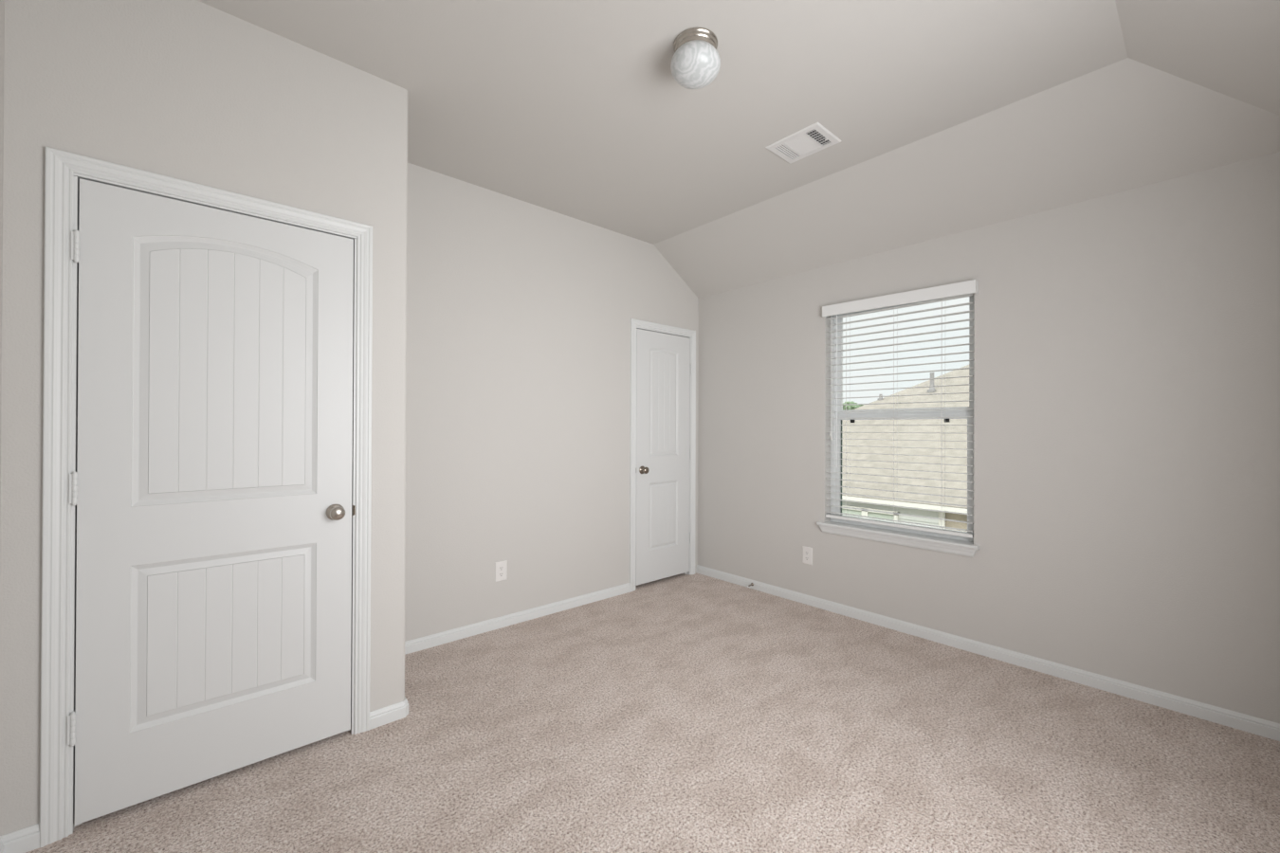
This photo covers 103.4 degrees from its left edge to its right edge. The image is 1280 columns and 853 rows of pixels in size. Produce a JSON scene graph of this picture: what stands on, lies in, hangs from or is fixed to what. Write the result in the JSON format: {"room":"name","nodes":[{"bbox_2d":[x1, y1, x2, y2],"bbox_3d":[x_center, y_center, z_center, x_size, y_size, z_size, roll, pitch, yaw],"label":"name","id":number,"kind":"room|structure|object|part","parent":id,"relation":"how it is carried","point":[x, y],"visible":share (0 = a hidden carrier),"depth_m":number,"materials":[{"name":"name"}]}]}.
{"room":"empty bedroom","nodes":[
{"label":"empty bedroom","id":0,"kind":"room"},
{"bbox_2d":[0,0,4,531],"bbox_3d":[-1.074,-0.115,0.484,0.130,2.790,2.806,0,0,-42],"label":"wall","id":1,"kind":"structure","parent":0,"point":[2,2],"depth_m":1.48,"materials":[{"name":"beige paint"}]},
{"bbox_2d":[0,838,3,852],"bbox_3d":[-0.985,1.237,0.482,0.014,0.068,2.686,0,0,-42],"label":"baseboard","id":2,"kind":"structure","parent":1,"relation":"attached to","point":[1,841],"depth_m":1.47,"materials":[{"name":"white paint"}]},
{"bbox_2d":[0,0,407,836],"bbox_3d":[-1.667,-0.111,2.105,1.134,2.790,0.647,0,0,-42],"label":"wall","id":3,"kind":"structure","parent":0,"point":[194,91],"depth_m":1.73,"materials":[{"name":"beige paint"}]},
{"bbox_2d":[0,822,39,852],"bbox_3d":[-1.846,1.237,1.504,0.082,0.068,0.014,0,0,-42],"label":"baseboard","id":4,"kind":"structure","parent":3,"relation":"attached to","point":[25,840],"depth_m":1.51,"materials":[{"name":"white paint"}]},
{"bbox_2d":[39,146,372,847],"bbox_3d":[-1.497,0.213,1.861,0.904,2.121,0.183,0,0,-42],"label":"door","id":5,"kind":"structure","parent":3,"relation":"in","point":[206,524],"depth_m":1.77,"materials":[{"name":"white paint"}]},
{"bbox_3d":[-1.218,0.347,2.030,0.066,0.066,0.063,0,0,-42],"label":"knob","id":6,"kind":"part","parent":5,"relation":"part of","materials":[{"name":"silver metal"}]},
{"bbox_3d":[-1.196,0.347,2.104,0.035,0.058,0.006,0,0,38],"label":"strike plate","id":7,"kind":"part","parent":5,"relation":"part of","materials":[{"name":"silver metal"}]},
{"bbox_2d":[369,697,408,730],"bbox_3d":[-1.293,1.242,2.427,0.162,0.068,0.661,0,0,-42],"label":"baseboard","id":8,"kind":"structure","parent":3,"relation":"attached to","point":[387,715],"depth_m":2.18,"materials":[{"name":"white paint"}]},
{"bbox_2d":[404,163,698,641],"bbox_3d":[-0.560,-0.102,3.607,2.756,2.790,0.130,0,0,-42],"label":"wall","id":9,"kind":"structure","parent":0,"point":[520,313],"depth_m":3.29,"materials":[{"name":"beige paint"}]},
{"bbox_2d":[494,560,507,582],"bbox_3d":[-0.885,0.923,3.226,0.079,0.124,0.008,0,0,-42],"label":"wall outlet","id":10,"kind":"object","parent":9,"relation":"attached to","point":[501,568],"visible":1,"depth_m":3.22,"materials":[{"name":"white plastic"}]},
{"bbox_2d":[404,583,630,655],"bbox_3d":[-0.768,1.248,3.325,1.844,0.068,0.014,0,0,-42],"label":"baseboard","id":11,"kind":"structure","parent":9,"relation":"attached to","point":[441,638],"depth_m":3.25,"materials":[{"name":"white paint"}]},
{"bbox_2d":[629,318,695,591],"bbox_3d":[0.180,0.223,4.214,0.746,2.129,0.183,0,0,-42],"label":"door","id":12,"kind":"structure","parent":9,"relation":"in","point":[663,357],"depth_m":4.18,"materials":[{"name":"white paint"}]},
{"bbox_3d":[0.039,0.347,4.010,0.066,0.066,0.063,0,0,-42],"label":"knob","id":13,"kind":"part","parent":12,"relation":"part of","materials":[{"name":"silver metal"}]},
{"bbox_2d":[25,572,1279,852],"bbox_3d":[0.200,1.340,1.966,4.017,0.120,3.592,0,0,-42],"label":"floor","id":14,"kind":"structure","parent":0,"point":[682,713],"depth_m":1.96,"materials":[{"name":"beige carpet"}]},
{"bbox_2d":[197,0,1279,298],"bbox_3d":[0.214,-1.339,1.980,3.970,0.517,3.532,0,0,-42],"label":"ceiling","id":15,"kind":"structure","parent":0,"point":[949,117],"depth_m":2.24,"materials":[{"name":"beige paint"}]},
{"bbox_2d":[670,27,720,89],"bbox_3d":[0.216,-1.413,1.968,0.193,0.150,0.193,0,0,-42],"label":"ceiling light","id":16,"kind":"object","parent":15,"relation":"attached to","point":[695,64],"visible":1,"depth_m":1.91,"materials":[{"name":"white glass"}]},
{"bbox_2d":[765,122,841,164],"bbox_3d":[0.855,-1.477,2.653,0.242,0.013,0.299,0,0,-42],"label":"ceiling vent","id":17,"kind":"object","parent":15,"relation":"in","point":[811,139],"visible":1,"depth_m":2.64,"materials":[{"name":"white metal"}]},
{"bbox_2d":[697,151,1279,723],"bbox_3d":[1.625,0.077,3.317,0.130,2.446,3.462,0,0,-42],"label":"wall","id":18,"kind":"structure","parent":0,"point":[1126,355],"depth_m":2.56,"materials":[{"name":"beige paint"}]},
{"bbox_2d":[802,546,812,565],"bbox_3d":[1.214,0.937,3.671,0.008,0.124,0.079,0,0,-42],"label":"wall outlet","id":19,"kind":"object","parent":18,"relation":"attached to","point":[807,552],"visible":1,"depth_m":3.67,"materials":[{"name":"white plastic"}]},
{"bbox_2d":[816,292,979,557],"bbox_3d":[1.648,-0.047,3.279,0.188,1.588,0.980,0,0,-42],"label":"window","id":20,"kind":"structure","parent":18,"relation":"in","point":[922,539],"depth_m":3.27,"materials":[{"name":"white plastic"}]},
{"bbox_3d":[1.620,0.687,3.254,0.120,0.022,0.980,0,0,-42],"label":"sill","id":21,"kind":"part","parent":20,"relation":"part of","materials":[{"name":"white paint"}]},
{"bbox_2d":[822,279,978,538],"bbox_3d":[1.622,-0.102,3.234,0.103,1.484,0.929,0,0,-42],"label":"window blind","id":22,"kind":"object","parent":20,"relation":"attached to","point":[969,287],"visible":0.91,"depth_m":3.18,"materials":[{"name":"white plastic"}]},
{"bbox_3d":[1.337,-0.341,3.534,0.014,0.878,0.020,0,0,-42],"label":"pull cord","id":23,"kind":"part","parent":22,"relation":"part of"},
{"bbox_3d":[1.424,-0.085,3.491,0.001,1.430,0.002,0,0,-42],"label":"lift cord","id":24,"kind":"part","parent":22,"relation":"part of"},
{"bbox_3d":[1.432,-0.090,3.482,0.056,1.440,0.002,0,0,-42],"label":"ladder cord","id":25,"kind":"part","parent":22,"relation":"part of","materials":[{"name":"white fabric"}]},
{"bbox_3d":[1.632,-0.085,3.256,0.001,1.430,0.002,0,0,-42],"label":"lift cord","id":26,"kind":"part","parent":22,"relation":"part of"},
{"bbox_3d":[1.640,-0.090,3.247,0.056,1.440,0.002,0,0,-42],"label":"ladder cord","id":27,"kind":"part","parent":22,"relation":"part of","materials":[{"name":"white fabric"}]},
{"bbox_3d":[1.629,0.631,3.254,0.050,0.019,0.897,0,0,-42],"label":"rail","id":28,"kind":"part","parent":22,"relation":"part of","materials":[{"name":"white plastic"}]},
{"bbox_3d":[1.824,-0.090,3.040,0.056,1.440,0.002,0,0,-42],"label":"ladder cord","id":29,"kind":"part","parent":22,"relation":"part of","materials":[{"name":"white fabric"}]},
{"bbox_3d":[1.680,0.287,3.298,0.032,0.746,0.857,0,0,-42],"label":"sash","id":30,"kind":"part","parent":20,"relation":"part of","materials":[{"name":"white plastic"}]},
{"bbox_3d":[1.709,-0.445,3.324,0.026,0.738,0.857,0,0,-42],"label":"sash","id":31,"kind":"part","parent":20,"relation":"part of","materials":[{"name":"white plastic"}]},
{"bbox_2d":[696,565,1279,741],"bbox_3d":[1.610,1.256,3.217,0.014,0.068,3.332,0,0,-42],"label":"baseboard","id":32,"kind":"structure","parent":18,"relation":"attached to","point":[1244,722],"depth_m":2.66,"materials":[{"name":"white paint"}]},
{"label":"outside","id":33,"kind":"structure","parent":0,"visible":0},
{"bbox_3d":[37.898,4.695,37.641,220.000,0.300,220.000,0,0,-42],"label":"ground","id":34,"kind":"structure","parent":33,"visible":0},
{"bbox_2d":[842,401,860,410],"bbox_3d":[11.920,1.500,29.300,1.348,5.859,1.865,0,0,-42],"label":"tree","id":35,"kind":"object","parent":34,"relation":"on","point":[852,407],"visible":0.18,"depth_m":28.66,"materials":[{"name":"green plant"}]},
{"bbox_2d":[841,365,969,531],"bbox_3d":[8.893,1.085,8.130,11.000,6.498,12.350,0,0,-42],"label":"house","id":36,"kind":"structure","parent":34,"relation":"on","point":[854,431],"depth_m":7.01,"materials":[{"name":"beige brick"}]}
]}

